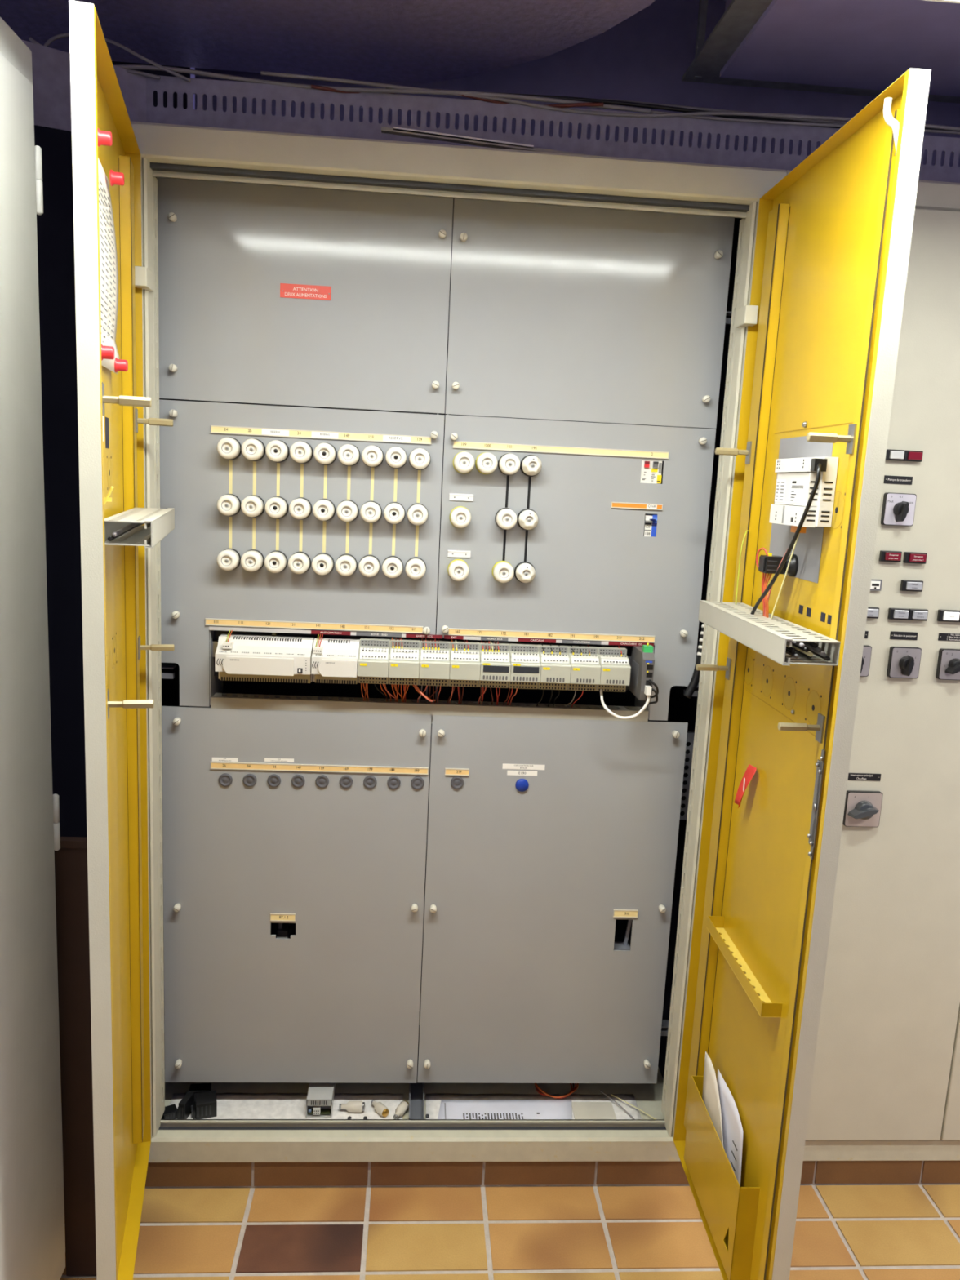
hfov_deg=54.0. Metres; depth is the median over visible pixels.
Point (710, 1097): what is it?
document
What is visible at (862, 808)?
switch
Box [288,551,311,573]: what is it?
holder
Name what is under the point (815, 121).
cable
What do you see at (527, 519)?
holder
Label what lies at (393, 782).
plug
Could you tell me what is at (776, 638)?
duct
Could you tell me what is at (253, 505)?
holder
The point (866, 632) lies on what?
nameplate
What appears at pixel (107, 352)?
magnet
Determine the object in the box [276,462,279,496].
tape
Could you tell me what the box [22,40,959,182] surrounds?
cable tray
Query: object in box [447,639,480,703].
module
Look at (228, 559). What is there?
holder
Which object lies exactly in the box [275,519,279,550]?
tape
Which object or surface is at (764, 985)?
shelf
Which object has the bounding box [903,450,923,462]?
lamp
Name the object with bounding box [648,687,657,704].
cable
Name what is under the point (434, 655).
module
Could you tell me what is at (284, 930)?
plug
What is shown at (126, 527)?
duct
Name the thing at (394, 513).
holder
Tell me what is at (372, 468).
tape
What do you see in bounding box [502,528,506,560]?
tape
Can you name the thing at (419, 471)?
tape
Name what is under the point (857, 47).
ventilation duct
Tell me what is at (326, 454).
holder
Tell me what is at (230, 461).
tape
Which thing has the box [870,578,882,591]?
switch
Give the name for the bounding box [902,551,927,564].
lamp
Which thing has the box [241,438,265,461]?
holder
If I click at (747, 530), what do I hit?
earth wire
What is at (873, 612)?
lamp
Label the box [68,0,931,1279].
tall cabinet
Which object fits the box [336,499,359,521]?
holder
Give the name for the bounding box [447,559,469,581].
holder
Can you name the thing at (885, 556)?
lamp
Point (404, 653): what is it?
module
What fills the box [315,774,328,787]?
plug
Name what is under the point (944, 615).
lamp
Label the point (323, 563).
holder
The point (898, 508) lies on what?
switch
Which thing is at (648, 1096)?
tray
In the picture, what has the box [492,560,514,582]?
holder
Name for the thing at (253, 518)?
tape
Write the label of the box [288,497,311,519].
holder
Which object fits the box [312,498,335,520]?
holder
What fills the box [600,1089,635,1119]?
loose wire
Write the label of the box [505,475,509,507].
tape
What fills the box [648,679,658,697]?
cable
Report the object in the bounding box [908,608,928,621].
lamp
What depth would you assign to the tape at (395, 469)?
2.06 m
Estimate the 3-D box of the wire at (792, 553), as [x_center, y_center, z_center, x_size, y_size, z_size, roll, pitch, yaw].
[0.530,-0.106,1.643,0.007,0.166,0.052,-1,10,-22]
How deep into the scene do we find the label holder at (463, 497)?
2.07 m
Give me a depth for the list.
1.50 m
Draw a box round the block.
[755,547,798,617]
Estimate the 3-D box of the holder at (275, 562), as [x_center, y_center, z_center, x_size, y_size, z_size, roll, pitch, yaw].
[-0.446,-0.170,2.054,0.048,0.048,0.042,2,10,-4]
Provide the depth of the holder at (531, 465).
2.04 m
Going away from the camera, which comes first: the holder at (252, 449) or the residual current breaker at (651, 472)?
the holder at (252, 449)
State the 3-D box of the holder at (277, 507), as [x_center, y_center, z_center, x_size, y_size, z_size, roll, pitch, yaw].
[-0.440,-0.286,2.035,0.048,0.048,0.042,2,10,-4]
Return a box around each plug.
[218,773,232,786]
[243,773,256,786]
[266,773,280,786]
[276,923,290,937]
[291,774,305,787]
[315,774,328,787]
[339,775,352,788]
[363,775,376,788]
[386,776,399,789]
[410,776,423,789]
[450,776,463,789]
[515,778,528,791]
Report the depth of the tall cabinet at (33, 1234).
1.52 m
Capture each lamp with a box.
[866,606,879,618]
[879,550,902,562]
[885,448,905,461]
[887,608,909,620]
[900,579,923,591]
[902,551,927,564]
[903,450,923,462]
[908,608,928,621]
[937,609,959,622]
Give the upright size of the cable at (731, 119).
0.018 m
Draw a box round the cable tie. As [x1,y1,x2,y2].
[103,486,113,505]
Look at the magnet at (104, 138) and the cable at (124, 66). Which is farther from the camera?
the cable at (124, 66)
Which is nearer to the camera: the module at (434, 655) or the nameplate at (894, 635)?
the nameplate at (894, 635)
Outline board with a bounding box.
[54,836,96,1275]
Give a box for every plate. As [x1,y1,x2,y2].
[212,630,271,675]
[275,632,631,665]
[280,283,331,300]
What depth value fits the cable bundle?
2.15 m
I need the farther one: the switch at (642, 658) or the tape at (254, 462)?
the switch at (642, 658)
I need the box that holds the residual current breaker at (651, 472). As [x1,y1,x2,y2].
[640,459,662,484]
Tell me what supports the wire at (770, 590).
attached to the controller at (796, 477)
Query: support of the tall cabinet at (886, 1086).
on the floor
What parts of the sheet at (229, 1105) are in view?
fuse link, fuse link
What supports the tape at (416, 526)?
attached to the tall cabinet at (729, 322)
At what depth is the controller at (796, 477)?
1.55 m
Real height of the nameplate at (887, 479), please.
0.016 m
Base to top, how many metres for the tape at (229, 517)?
0.069 m
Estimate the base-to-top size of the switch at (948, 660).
0.067 m
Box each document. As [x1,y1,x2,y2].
[437,1099,572,1119]
[702,1050,723,1146]
[716,1068,743,1186]
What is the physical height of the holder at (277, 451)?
0.048 m
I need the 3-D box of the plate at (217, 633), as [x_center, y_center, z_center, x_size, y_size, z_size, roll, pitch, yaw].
[-0.538,0.029,2.139,0.130,0.103,0.030,2,10,-4]
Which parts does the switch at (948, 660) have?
handle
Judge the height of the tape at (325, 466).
0.072 m
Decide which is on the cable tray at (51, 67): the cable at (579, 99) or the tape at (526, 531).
the cable at (579, 99)
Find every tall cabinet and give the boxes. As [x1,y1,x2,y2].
[0,16,65,1279]
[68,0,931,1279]
[786,169,959,1160]
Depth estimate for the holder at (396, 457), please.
2.02 m
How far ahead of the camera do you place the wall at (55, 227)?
2.35 m
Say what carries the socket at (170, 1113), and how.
on the sheet at (229, 1105)
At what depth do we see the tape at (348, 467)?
2.06 m
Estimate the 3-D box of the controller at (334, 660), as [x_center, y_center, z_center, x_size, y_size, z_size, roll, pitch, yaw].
[-0.320,0.039,2.096,0.100,0.112,0.088,2,10,-4]
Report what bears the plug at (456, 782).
attached to the tall cabinet at (729, 322)
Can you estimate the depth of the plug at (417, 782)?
2.18 m
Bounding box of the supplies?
[306,1082,336,1117]
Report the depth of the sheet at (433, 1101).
2.37 m
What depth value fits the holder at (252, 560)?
2.03 m
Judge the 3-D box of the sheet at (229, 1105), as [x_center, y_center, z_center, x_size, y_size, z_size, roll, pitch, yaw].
[-0.470,1.127,2.288,0.565,0.027,0.115,2,10,-4]
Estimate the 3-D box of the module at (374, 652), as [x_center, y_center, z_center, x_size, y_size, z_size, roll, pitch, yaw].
[-0.229,0.079,2.117,0.084,0.159,0.102,2,10,-4]
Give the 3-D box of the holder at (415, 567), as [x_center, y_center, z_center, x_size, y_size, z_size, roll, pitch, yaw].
[-0.142,-0.157,2.076,0.048,0.048,0.042,2,10,-4]
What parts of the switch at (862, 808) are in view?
handle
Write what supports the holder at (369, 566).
attached to the tall cabinet at (729, 322)
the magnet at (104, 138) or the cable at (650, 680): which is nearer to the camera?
the magnet at (104, 138)
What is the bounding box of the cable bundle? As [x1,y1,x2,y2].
[683,587,707,698]
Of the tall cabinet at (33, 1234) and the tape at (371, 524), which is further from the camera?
the tape at (371, 524)
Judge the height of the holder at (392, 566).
0.048 m
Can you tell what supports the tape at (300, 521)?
attached to the tall cabinet at (729, 322)
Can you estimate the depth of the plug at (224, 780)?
2.15 m
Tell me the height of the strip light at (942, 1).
0.275 m
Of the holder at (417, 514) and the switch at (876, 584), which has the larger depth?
the holder at (417, 514)
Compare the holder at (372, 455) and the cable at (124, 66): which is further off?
the holder at (372, 455)
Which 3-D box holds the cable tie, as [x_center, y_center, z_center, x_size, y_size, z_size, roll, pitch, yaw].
[-0.555,-0.205,1.387,0.032,0.044,0.006,1,10,-9]
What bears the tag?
hanging from the tall cabinet at (729, 322)
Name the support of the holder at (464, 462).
attached to the tall cabinet at (729, 322)
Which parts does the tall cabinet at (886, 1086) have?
rail, rail, door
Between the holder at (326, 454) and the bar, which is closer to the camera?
the holder at (326, 454)
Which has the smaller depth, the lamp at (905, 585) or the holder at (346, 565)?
the lamp at (905, 585)
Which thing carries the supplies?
on the sheet at (229, 1105)
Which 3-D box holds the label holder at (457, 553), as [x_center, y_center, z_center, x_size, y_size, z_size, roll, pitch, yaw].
[-0.046,-0.192,2.096,0.050,0.015,0.004,2,10,-4]
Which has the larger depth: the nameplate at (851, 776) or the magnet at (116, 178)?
the nameplate at (851, 776)
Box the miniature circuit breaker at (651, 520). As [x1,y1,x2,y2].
[643,514,657,537]
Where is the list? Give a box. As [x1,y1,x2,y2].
[97,158,119,373]
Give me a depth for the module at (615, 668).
2.11 m
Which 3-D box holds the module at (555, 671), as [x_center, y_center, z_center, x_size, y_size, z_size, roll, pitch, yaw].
[0.164,0.081,2.145,0.067,0.184,0.106,2,10,-4]
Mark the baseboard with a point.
(397, 1174)
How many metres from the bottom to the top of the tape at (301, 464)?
0.072 m
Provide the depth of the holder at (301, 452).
2.00 m
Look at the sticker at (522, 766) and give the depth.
2.19 m
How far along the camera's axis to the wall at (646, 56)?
2.42 m
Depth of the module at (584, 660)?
2.11 m
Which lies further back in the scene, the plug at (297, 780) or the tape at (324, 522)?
the plug at (297, 780)
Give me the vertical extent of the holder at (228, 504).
0.048 m
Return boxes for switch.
[628,643,654,700]
[842,790,882,826]
[859,644,871,676]
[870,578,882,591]
[880,492,916,526]
[886,646,921,678]
[935,648,959,679]
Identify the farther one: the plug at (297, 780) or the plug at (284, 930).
the plug at (284, 930)
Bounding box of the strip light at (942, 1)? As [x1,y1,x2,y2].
[924,0,959,3]
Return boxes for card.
[571,1102,616,1119]
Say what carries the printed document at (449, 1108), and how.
on the sheet at (433, 1101)
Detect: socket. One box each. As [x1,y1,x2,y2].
[160,1103,177,1119]
[175,1091,193,1119]
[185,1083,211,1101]
[191,1090,217,1119]
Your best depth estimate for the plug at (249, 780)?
2.15 m
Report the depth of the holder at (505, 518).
2.05 m
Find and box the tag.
[734,764,756,808]
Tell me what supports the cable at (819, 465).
attached to the controller at (796, 477)
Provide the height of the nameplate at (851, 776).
0.016 m
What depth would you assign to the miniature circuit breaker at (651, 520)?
2.12 m
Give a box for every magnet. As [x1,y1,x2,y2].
[97,128,112,146]
[101,343,114,360]
[109,169,124,186]
[114,357,128,372]
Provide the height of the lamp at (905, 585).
0.023 m
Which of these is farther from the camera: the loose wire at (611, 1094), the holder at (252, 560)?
the loose wire at (611, 1094)
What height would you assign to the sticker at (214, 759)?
0.009 m
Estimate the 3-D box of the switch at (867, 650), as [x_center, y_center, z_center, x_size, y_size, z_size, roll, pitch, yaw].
[0.805,0.046,2.010,0.066,0.067,0.036,2,10,-4]
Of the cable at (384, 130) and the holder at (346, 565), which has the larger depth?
the holder at (346, 565)
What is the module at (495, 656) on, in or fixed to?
attached to the plate at (628, 648)
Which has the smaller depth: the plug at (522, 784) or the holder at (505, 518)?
the holder at (505, 518)
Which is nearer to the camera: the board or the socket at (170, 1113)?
the board
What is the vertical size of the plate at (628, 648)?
0.047 m
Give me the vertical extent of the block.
0.136 m
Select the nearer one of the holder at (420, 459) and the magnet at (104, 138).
the magnet at (104, 138)
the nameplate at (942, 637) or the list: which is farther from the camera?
the nameplate at (942, 637)
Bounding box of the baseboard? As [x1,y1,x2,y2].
[144,1160,959,1188]
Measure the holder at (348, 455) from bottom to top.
0.048 m
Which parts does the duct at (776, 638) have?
duct lid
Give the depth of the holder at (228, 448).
1.99 m
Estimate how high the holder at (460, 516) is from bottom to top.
0.048 m
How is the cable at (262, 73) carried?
on the cable tray at (51, 67)
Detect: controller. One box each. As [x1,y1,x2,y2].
[214,630,315,683]
[311,634,359,684]
[768,456,838,533]
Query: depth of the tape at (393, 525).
2.08 m
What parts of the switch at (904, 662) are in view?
handle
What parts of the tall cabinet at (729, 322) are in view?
door, spacer post, spacer post, stiffening rail, post, spacer post, spacer post, support arm, label strip, panel, panel, panel, label strip, label strip, label strip, coloured strip, fuse link, rail, mounting plate, label strip, rail, coloured strip, label strip, panel, wire coil, label strip, panel, panel, inner bracket, label strip, label strip, support arm, support arm, post, spacer post, support arm, spacer post, stiffening rail, spacer post, door, latch plate, spacer post, stiffening rail, lock rod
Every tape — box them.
[228,516,231,548]
[229,460,232,493]
[252,517,255,549]
[253,461,256,495]
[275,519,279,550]
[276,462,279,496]
[298,520,302,551]
[300,463,303,497]
[322,520,326,552]
[323,465,327,498]
[345,522,349,553]
[346,466,351,499]
[368,523,373,554]
[370,467,374,500]
[391,524,395,555]
[393,468,397,502]
[414,524,418,556]
[416,470,421,502]
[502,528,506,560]
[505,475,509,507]
[524,530,528,561]
[526,476,531,508]
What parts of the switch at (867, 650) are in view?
handle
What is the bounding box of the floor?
[59,1075,959,1279]
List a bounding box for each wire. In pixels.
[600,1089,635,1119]
[610,1093,655,1119]
[735,529,749,604]
[764,553,785,616]
[770,533,799,618]
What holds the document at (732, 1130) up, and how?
in the tall cabinet at (729, 322)
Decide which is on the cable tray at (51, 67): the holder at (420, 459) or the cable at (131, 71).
the cable at (131, 71)
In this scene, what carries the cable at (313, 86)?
on the cable tray at (51, 67)
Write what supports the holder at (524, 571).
attached to the tall cabinet at (729, 322)
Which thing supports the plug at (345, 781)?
attached to the tall cabinet at (729, 322)
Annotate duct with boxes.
[104,507,174,547]
[210,693,648,723]
[681,0,959,103]
[697,600,840,666]
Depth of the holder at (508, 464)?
2.03 m
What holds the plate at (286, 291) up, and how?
attached to the tall cabinet at (729, 322)
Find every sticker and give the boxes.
[212,757,237,761]
[264,758,293,762]
[502,764,545,769]
[506,770,537,776]
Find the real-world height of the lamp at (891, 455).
0.022 m
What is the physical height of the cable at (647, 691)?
0.079 m
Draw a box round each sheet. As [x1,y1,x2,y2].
[168,1093,403,1119]
[426,1093,641,1119]
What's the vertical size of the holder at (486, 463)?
0.048 m
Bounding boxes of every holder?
[216,493,241,515]
[216,548,240,570]
[217,437,241,459]
[240,494,265,517]
[240,549,264,572]
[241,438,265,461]
[264,551,288,573]
[265,440,289,462]
[265,496,288,518]
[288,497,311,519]
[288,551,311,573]
[289,441,313,463]
[311,552,334,575]
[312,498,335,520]
[313,442,337,465]
[335,554,357,576]
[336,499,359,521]
[337,444,360,466]
[358,555,380,577]
[360,501,382,523]
[361,444,383,467]
[382,555,403,577]
[383,502,405,524]
[385,446,407,468]
[404,557,426,579]
[406,503,428,525]
[408,448,431,470]
[447,550,471,557]
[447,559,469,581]
[448,493,473,501]
[449,506,471,528]
[453,451,475,473]
[475,452,497,474]
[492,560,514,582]
[494,507,516,529]
[497,453,519,475]
[514,561,535,582]
[516,508,538,530]
[520,454,542,476]
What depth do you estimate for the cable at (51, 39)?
1.88 m
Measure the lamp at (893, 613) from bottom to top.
0.024 m
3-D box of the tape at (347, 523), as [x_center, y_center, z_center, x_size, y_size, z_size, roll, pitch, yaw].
[-0.292,-0.225,2.076,0.007,0.069,0.001,2,10,-4]
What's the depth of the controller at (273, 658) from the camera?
2.06 m
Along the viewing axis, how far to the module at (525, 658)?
2.10 m
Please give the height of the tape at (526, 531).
0.071 m
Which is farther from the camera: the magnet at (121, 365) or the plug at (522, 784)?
the plug at (522, 784)
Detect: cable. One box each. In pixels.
[28,36,160,79]
[43,32,191,82]
[114,64,650,113]
[260,71,959,131]
[311,84,604,107]
[385,87,958,131]
[600,685,651,719]
[601,98,933,133]
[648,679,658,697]
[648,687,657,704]
[649,110,959,134]
[750,462,821,614]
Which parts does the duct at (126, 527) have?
duct lid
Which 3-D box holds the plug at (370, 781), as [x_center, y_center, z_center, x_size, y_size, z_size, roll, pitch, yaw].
[-0.254,0.328,2.171,0.030,0.030,0.005,2,10,-4]
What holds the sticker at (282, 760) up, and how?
attached to the tall cabinet at (729, 322)
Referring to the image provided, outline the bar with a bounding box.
[680,730,694,819]
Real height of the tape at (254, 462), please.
0.072 m
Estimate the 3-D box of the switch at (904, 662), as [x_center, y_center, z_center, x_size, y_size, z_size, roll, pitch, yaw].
[0.915,0.051,2.018,0.066,0.067,0.036,2,10,-4]
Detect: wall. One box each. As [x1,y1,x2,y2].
[34,61,190,1056]
[195,0,959,167]
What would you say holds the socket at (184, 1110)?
on the sheet at (229, 1105)
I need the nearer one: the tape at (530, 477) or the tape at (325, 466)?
the tape at (325, 466)
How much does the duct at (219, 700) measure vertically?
0.060 m
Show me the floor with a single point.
(904, 1232)
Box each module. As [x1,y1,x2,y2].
[357,636,395,702]
[388,636,435,702]
[417,627,449,702]
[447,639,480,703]
[477,640,511,705]
[503,642,541,705]
[536,642,571,706]
[566,643,600,707]
[595,644,631,692]
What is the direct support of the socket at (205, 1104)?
on the sheet at (229, 1105)
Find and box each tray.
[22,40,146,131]
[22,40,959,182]
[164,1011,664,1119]
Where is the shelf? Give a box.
[706,915,782,1017]
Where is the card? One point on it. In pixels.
(581, 1110)
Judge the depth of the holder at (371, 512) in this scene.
2.03 m
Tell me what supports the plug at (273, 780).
attached to the tall cabinet at (729, 322)
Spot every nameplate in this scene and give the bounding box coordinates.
[848,773,880,781]
[864,631,868,638]
[883,475,912,484]
[889,631,917,639]
[937,632,959,640]
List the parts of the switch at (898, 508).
handle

